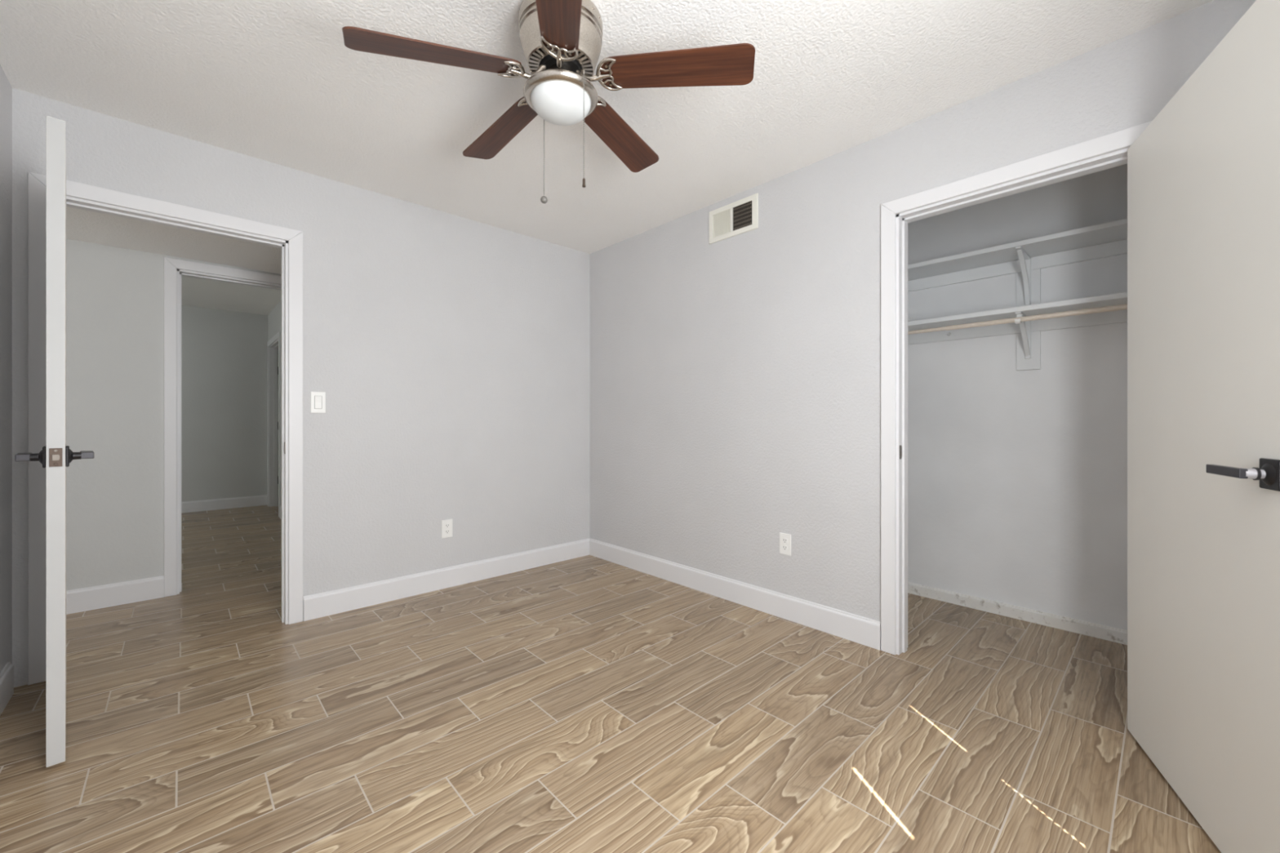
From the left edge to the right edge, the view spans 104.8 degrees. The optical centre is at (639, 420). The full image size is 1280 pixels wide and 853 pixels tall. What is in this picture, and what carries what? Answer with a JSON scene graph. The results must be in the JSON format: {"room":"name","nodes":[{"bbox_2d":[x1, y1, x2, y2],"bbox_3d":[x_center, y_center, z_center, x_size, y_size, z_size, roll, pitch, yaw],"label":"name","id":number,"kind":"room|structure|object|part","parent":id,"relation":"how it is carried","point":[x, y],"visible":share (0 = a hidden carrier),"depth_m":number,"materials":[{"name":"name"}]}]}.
{"room":"empty bedroom","nodes":[
{"label":"empty bedroom","id":0,"kind":"room"},
{"bbox_2d":[0,64,12,671],"bbox_3d":[-1.368,-0.132,0.648,0.115,2.440,3.600,0,0,-43],"label":"wall","id":1,"kind":"structure","parent":0,"point":[6,89],"depth_m":1.93,"materials":[{"name":"grey paint"}]},
{"bbox_2d":[0,662,13,715],"bbox_3d":[-1.296,1.023,0.667,0.015,0.130,3.530,0,0,-43],"label":"baseboard","id":2,"kind":"structure","parent":1,"relation":"attached to","point":[6,674],"depth_m":1.89,"materials":[{"name":"white paint"}]},
{"bbox_2d":[66,239,281,591],"bbox_3d":[-2.910,-0.132,3.144,5.235,2.440,0.115,0,0,-43],"label":"wall","id":3,"kind":"structure","parent":0,"point":[115,295],"depth_m":2.89,"materials":[{"name":"grey paint"}]},
{"bbox_2d":[66,575,164,614],"bbox_3d":[-3.660,1.023,2.356,1.992,0.130,0.015,0,0,-43],"label":"baseboard","id":4,"kind":"structure","parent":3,"relation":"attached to","point":[79,600],"depth_m":2.89,"materials":[{"name":"white paint"}]},
{"bbox_2d":[164,257,281,596],"bbox_3d":[-2.645,0.042,3.392,0.906,2.092,0.147,0,0,-43],"label":"trim","id":5,"kind":"structure","parent":3,"relation":"attached to","point":[174,268],"depth_m":3.06,"materials":[{"name":"white paint"}]},
{"bbox_2d":[66,206,281,274],"bbox_3d":[-2.636,-1.036,2.703,4.035,0.032,0.905,0,0,-43],"label":"ceiling","id":6,"kind":"structure","parent":0,"point":[82,225],"depth_m":2.81,"materials":[{"name":"paint"}]},
{"bbox_2d":[181,305,267,502],"bbox_3d":[-5.586,-0.132,5.671,4.700,2.440,0.100,0,0,-43],"label":"wall","id":7,"kind":"structure","parent":0,"point":[224,353],"depth_m":6.04,"materials":[{"name":"grey paint"}]},
{"bbox_2d":[181,494,267,513],"bbox_3d":[-6.007,1.023,5.199,3.340,0.130,0.015,0,0,-43],"label":"baseboard","id":8,"kind":"structure","parent":7,"relation":"attached to","point":[255,500],"depth_m":6.04,"materials":[{"name":"white paint"}]},
{"bbox_2d":[267,299,281,506],"bbox_3d":[-3.533,-0.132,5.080,0.115,2.440,3.565,0,0,-43],"label":"wall","id":9,"kind":"structure","parent":0,"point":[274,317],"depth_m":5.74,"materials":[{"name":"grey paint"}]},
{"bbox_2d":[267,331,280,516],"bbox_3d":[-4.332,0.045,5.935,0.147,2.085,1.025,0,0,-43],"label":"trim","id":10,"kind":"structure","parent":9,"relation":"attached to","point":[274,343],"depth_m":6.23,"materials":[{"name":"white paint"}]},
{"bbox_2d":[279,506,281,519],"bbox_3d":[-3.196,1.023,4.622,0.015,0.130,2.435,0,0,-43],"label":"baseboard","id":11,"kind":"structure","parent":9,"relation":"attached to","point":[280,507],"depth_m":5.45,"materials":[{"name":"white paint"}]},
{"bbox_2d":[12,88,590,687],"bbox_3d":[-1.938,-0.132,2.656,6.190,2.440,0.115,0,0,-43],"label":"wall","id":12,"kind":"structure","parent":0,"point":[449,353],"depth_m":3.00,"materials":[{"name":"grey paint"}]},
{"bbox_2d":[14,115,93,767],"bbox_3d":[-2.130,0.066,1.803,0.824,2.020,0.163,0,0,41],"label":"door","id":13,"kind":"structure","parent":12,"relation":"in","point":[55,456],"depth_m":1.54,"materials":[{"name":"white paint"}]},
{"bbox_3d":[-1.889,0.116,1.563,0.066,0.066,0.008,0,0,41],"label":"lever handle","id":14,"kind":"part","parent":13,"relation":"part of","materials":[{"name":"black metal"}]},
{"bbox_3d":[-1.825,0.116,1.539,0.002,0.058,0.027,0,0,41],"label":"latch plate","id":15,"kind":"part","parent":13,"relation":"part of","materials":[{"name":"silver metal"}]},
{"bbox_3d":[-1.858,0.116,1.598,0.066,0.066,0.008,0,0,41],"label":"lever handle","id":16,"kind":"part","parent":13,"relation":"part of","materials":[{"name":"black metal"}]},
{"bbox_2d":[27,171,302,684],"bbox_3d":[-2.217,0.034,2.397,0.943,2.109,0.147,0,0,-43],"label":"trim","id":17,"kind":"structure","parent":12,"relation":"attached to","point":[78,195],"depth_m":2.27,"materials":[{"name":"white paint"}]},
{"bbox_2d":[310,391,325,413],"bbox_3d":[-1.777,-0.099,2.720,0.070,0.116,0.012,0,0,-43],"label":"light switch","id":18,"kind":"object","parent":12,"relation":"attached to","point":[317,399],"visible":1,"depth_m":2.72,"materials":[{"name":"white plastic"}]},
{"bbox_2d":[303,537,590,621],"bbox_3d":[-1.114,1.023,3.337,1.946,0.130,0.015,0,0,-43],"label":"baseboard","id":19,"kind":"structure","parent":12,"relation":"attached to","point":[342,600],"depth_m":3.14,"materials":[{"name":"white paint"}]},
{"bbox_2d":[441,519,452,537],"bbox_3d":[-1.256,0.705,3.209,0.070,0.116,0.009,0,0,-43],"label":"wall outlet","id":20,"kind":"object","parent":12,"relation":"attached to","point":[446,525],"visible":1,"depth_m":3.20,"materials":[{"name":"white plastic"}]},
{"bbox_2d":[0,0,1214,315],"bbox_3d":[-2.209,-1.402,3.078,6.300,0.100,8.700,0,0,-43],"label":"ceiling","id":21,"kind":"structure","parent":0,"point":[277,82],"depth_m":1.99,"materials":[{"name":"paint"}]},
{"bbox_2d":[342,0,755,204],"bbox_3d":[-0.299,-1.048,1.700,1.235,0.608,1.182,0,0,-43],"label":"ceiling fan","id":22,"kind":"object","parent":21,"relation":"hanging from","point":[561,41],"visible":1,"depth_m":1.59,"materials":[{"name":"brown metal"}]},
{"bbox_3d":[-0.613,-1.112,1.496,0.499,0.006,0.140,-8,17,-26],"label":"blade","id":23,"kind":"part","parent":22,"relation":"part of","materials":[{"name":"brown wood"}]},
{"bbox_3d":[-0.536,-1.145,1.945,0.140,0.006,0.499,-18,10,-43],"label":"blade","id":24,"kind":"part","parent":22,"relation":"part of","materials":[{"name":"brown wood"}]},
{"bbox_3d":[-0.344,-0.957,1.765,0.004,0.310,0.004,0,0,17],"label":"pull chain","id":25,"kind":"part","parent":22,"relation":"part of","materials":[{"name":"grey metal"}]},
{"bbox_3d":[-0.214,-1.104,1.284,0.140,0.006,0.499,13,6,-10],"label":"blade","id":26,"kind":"part","parent":22,"relation":"part of","materials":[{"name":"brown wood"}]},
{"bbox_3d":[-0.267,-1.052,1.665,0.201,0.064,0.201,0,0,-43],"label":"lamp shade","id":27,"kind":"part","parent":22,"relation":"part of","materials":[{"name":"white glass"}]},
{"bbox_3d":[-0.179,-0.936,1.570,0.004,0.332,0.004,0,0,-13],"label":"pull chain","id":28,"kind":"part","parent":22,"relation":"part of","materials":[{"name":"grey metal"}]},
{"bbox_3d":[-0.084,-1.153,2.008,0.140,0.006,0.499,-15,-8,27],"label":"blade","id":29,"kind":"part","parent":22,"relation":"part of","materials":[{"name":"brown wood"}]},
{"bbox_3d":[0.115,-1.138,1.597,0.499,0.006,0.140,4,-13,10],"label":"blade","id":30,"kind":"part","parent":22,"relation":"part of","materials":[{"name":"brown wood"}]},
{"bbox_2d":[0,505,1221,852],"bbox_3d":[-2.209,1.138,3.078,6.300,0.100,8.700,0,0,-43],"label":"floor","id":31,"kind":"structure","parent":0,"point":[588,704],"depth_m":1.73,"materials":[{"name":"brown wood"}]},
{"bbox_2d":[590,0,1256,622],"bbox_3d":[0.862,-0.132,2.729,0.115,2.440,3.600,0,0,-43],"label":"wall","id":32,"kind":"structure","parent":0,"point":[735,380],"depth_m":2.71,"materials":[{"name":"grey paint"}]},
{"bbox_2d":[709,193,758,244],"bbox_3d":[0.557,-1.207,2.965,0.010,0.200,0.355,0,0,-43],"label":"air vent","id":33,"kind":"object","parent":32,"relation":"in","point":[740,216],"visible":1,"depth_m":2.95,"materials":[{"name":"white metal"}]},
{"bbox_2d":[589,538,880,649],"bbox_3d":[0.368,1.023,3.163,0.015,0.130,2.262,0,0,-43],"label":"baseboard","id":34,"kind":"structure","parent":32,"relation":"attached to","point":[860,629],"depth_m":2.84,"materials":[{"name":"white paint"}]},
{"bbox_2d":[779,532,791,555],"bbox_3d":[0.798,0.680,2.708,0.009,0.116,0.070,0,0,-43],"label":"wall outlet","id":35,"kind":"object","parent":32,"relation":"attached to","point":[784,539],"visible":1,"depth_m":2.70,"materials":[{"name":"white plastic"}]},
{"bbox_2d":[782,545,787,550],"bbox_3d":[0.796,0.700,2.706,0.003,0.029,0.031,0,0,-43],"label":"receptacle","id":36,"kind":"object","parent":35,"relation":"attached to","point":[784,547],"depth_m":2.70,"materials":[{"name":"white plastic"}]},
{"bbox_2d":[782,537,787,543],"bbox_3d":[0.796,0.660,2.706,0.003,0.029,0.031,0,0,-43],"label":"receptacle","id":37,"kind":"object","parent":35,"relation":"attached to","point":[784,540],"depth_m":2.70,"materials":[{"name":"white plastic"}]},
{"bbox_2d":[880,120,1151,655],"bbox_3d":[1.504,0.034,2.042,0.147,2.109,0.918,0,0,-43],"label":"trim","id":38,"kind":"structure","parent":32,"relation":"attached to","point":[1108,151],"depth_m":2.29,"materials":[{"name":"white paint"}]},
{"bbox_3d":[1.214,0.148,2.294,0.028,0.064,0.002,0,0,-43],"label":"strike plate","id":39,"kind":"part","parent":38,"relation":"part of","materials":[{"name":"metal"}]},
{"bbox_2d":[1127,0,1279,852],"bbox_3d":[1.535,0.066,1.356,0.151,2.020,0.795,0,0,27],"label":"door","id":40,"kind":"structure","parent":32,"relation":"in","point":[1203,176],"depth_m":1.28,"materials":[{"name":"white paint"}]},
{"bbox_3d":[1.354,0.116,1.056,0.008,0.066,0.066,0,0,27],"label":"lever handle","id":41,"kind":"part","parent":40,"relation":"part of","materials":[{"name":"black metal"}]},
{"bbox_2d":[907,164,1127,630],"bbox_3d":[1.550,-0.132,3.371,0.115,2.440,3.600,0,0,-43],"label":"wall","id":42,"kind":"structure","parent":0,"point":[1017,480],"depth_m":2.71,"materials":[{"name":"grey paint"}]},
{"bbox_2d":[907,217,1127,280],"bbox_3d":[1.968,-0.892,2.633,0.280,0.024,1.748,0,0,-43],"label":"closet shelf","id":43,"kind":"object","parent":42,"relation":"attached to","point":[1117,230],"visible":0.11,"depth_m":2.54,"materials":[{"name":"paint"}]},
{"bbox_2d":[907,582,1127,644],"bbox_3d":[2.062,1.056,2.720,0.024,0.064,1.750,0,0,-43],"label":"baseboard","id":44,"kind":"structure","parent":42,"relation":"attached to","point":[1074,625],"depth_m":2.68,"materials":[{"name":"white paint"}]},
{"bbox_2d":[907,239,1127,292],"bbox_3d":[2.064,-0.846,2.722,0.018,0.067,1.746,0,0,-43],"label":"batten","id":45,"kind":"object","parent":42,"relation":"attached to","point":[1117,247],"visible":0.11,"depth_m":2.70,"materials":[{"name":"paint"}]},
{"bbox_2d":[1015,245,1031,306],"bbox_3d":[2.007,-0.737,2.580,0.262,0.284,0.024,0,0,-43],"label":"shelf bracket","id":46,"kind":"object","parent":45,"relation":"attached to","point":[1025,265],"visible":0.89,"depth_m":2.63,"materials":[{"name":"paint"}]},
{"bbox_3d":[2.007,-0.875,2.580,0.262,0.009,0.024,0,0,-43],"label":"shelf leg","id":47,"kind":"part","parent":46,"relation":"part of","materials":[{"name":"paint"}]},
{"bbox_3d":[2.099,-0.737,2.666,0.010,0.284,0.024,0,0,-43],"label":"wall leg","id":48,"kind":"part","parent":46,"relation":"part of","materials":[{"name":"paint"}]},
{"bbox_2d":[907,309,1127,345],"bbox_3d":[2.064,-0.513,2.722,0.018,0.070,1.746,0,0,-43],"label":"batten","id":49,"kind":"object","parent":42,"relation":"attached to","point":[1119,316],"visible":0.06,"depth_m":2.70,"materials":[{"name":"paint"}]},
{"bbox_2d":[907,303,1127,334],"bbox_3d":[1.869,-0.509,2.541,0.025,0.025,1.748,0,0,-43],"label":"closet rod","id":50,"kind":"object","parent":49,"relation":"attached to","point":[1120,307],"visible":0.5,"depth_m":2.45,"materials":[{"name":"beige wood"}]},
{"bbox_2d":[1014,311,1031,359],"bbox_3d":[2.001,-0.441,2.575,0.278,0.214,0.024,0,0,-43],"label":"bracket","id":51,"kind":"object","parent":49,"relation":"attached to","point":[1025,329],"visible":0.82,"depth_m":2.63,"materials":[{"name":"paint"}]},
{"bbox_3d":[2.007,-0.543,2.580,0.262,0.009,0.024,0,0,-43],"label":"shelf leg","id":52,"kind":"part","parent":51,"relation":"part of","materials":[{"name":"paint"}]},
{"bbox_3d":[2.099,-0.441,2.666,0.010,0.214,0.024,0,0,-43],"label":"wall leg","id":53,"kind":"part","parent":51,"relation":"part of","materials":[{"name":"paint"}]},
{"bbox_2d":[907,292,1127,331],"bbox_3d":[1.968,-0.561,2.633,0.280,0.025,1.748,0,0,-43],"label":"closet shelf","id":54,"kind":"object","parent":42,"relation":"attached to","point":[1117,299],"visible":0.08,"depth_m":2.50,"materials":[{"name":"paint"}]},
{"bbox_2d":[1016,331,1040,370],"bbox_3d":[2.109,-0.376,2.675,0.016,0.204,0.104,0,0,-43],"label":"batten","id":55,"kind":"object","parent":42,"relation":"attached to","point":[1034,362],"visible":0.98,"depth_m":2.66,"materials":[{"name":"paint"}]},
{"bbox_2d":[1016,268,1040,306],"bbox_3d":[2.109,-0.693,2.675,0.016,0.237,0.104,0,0,-43],"label":"batten","id":56,"kind":"object","parent":42,"relation":"attached to","point":[1035,273],"visible":0.54,"depth_m":2.66,"materials":[{"name":"paint"}]}
]}

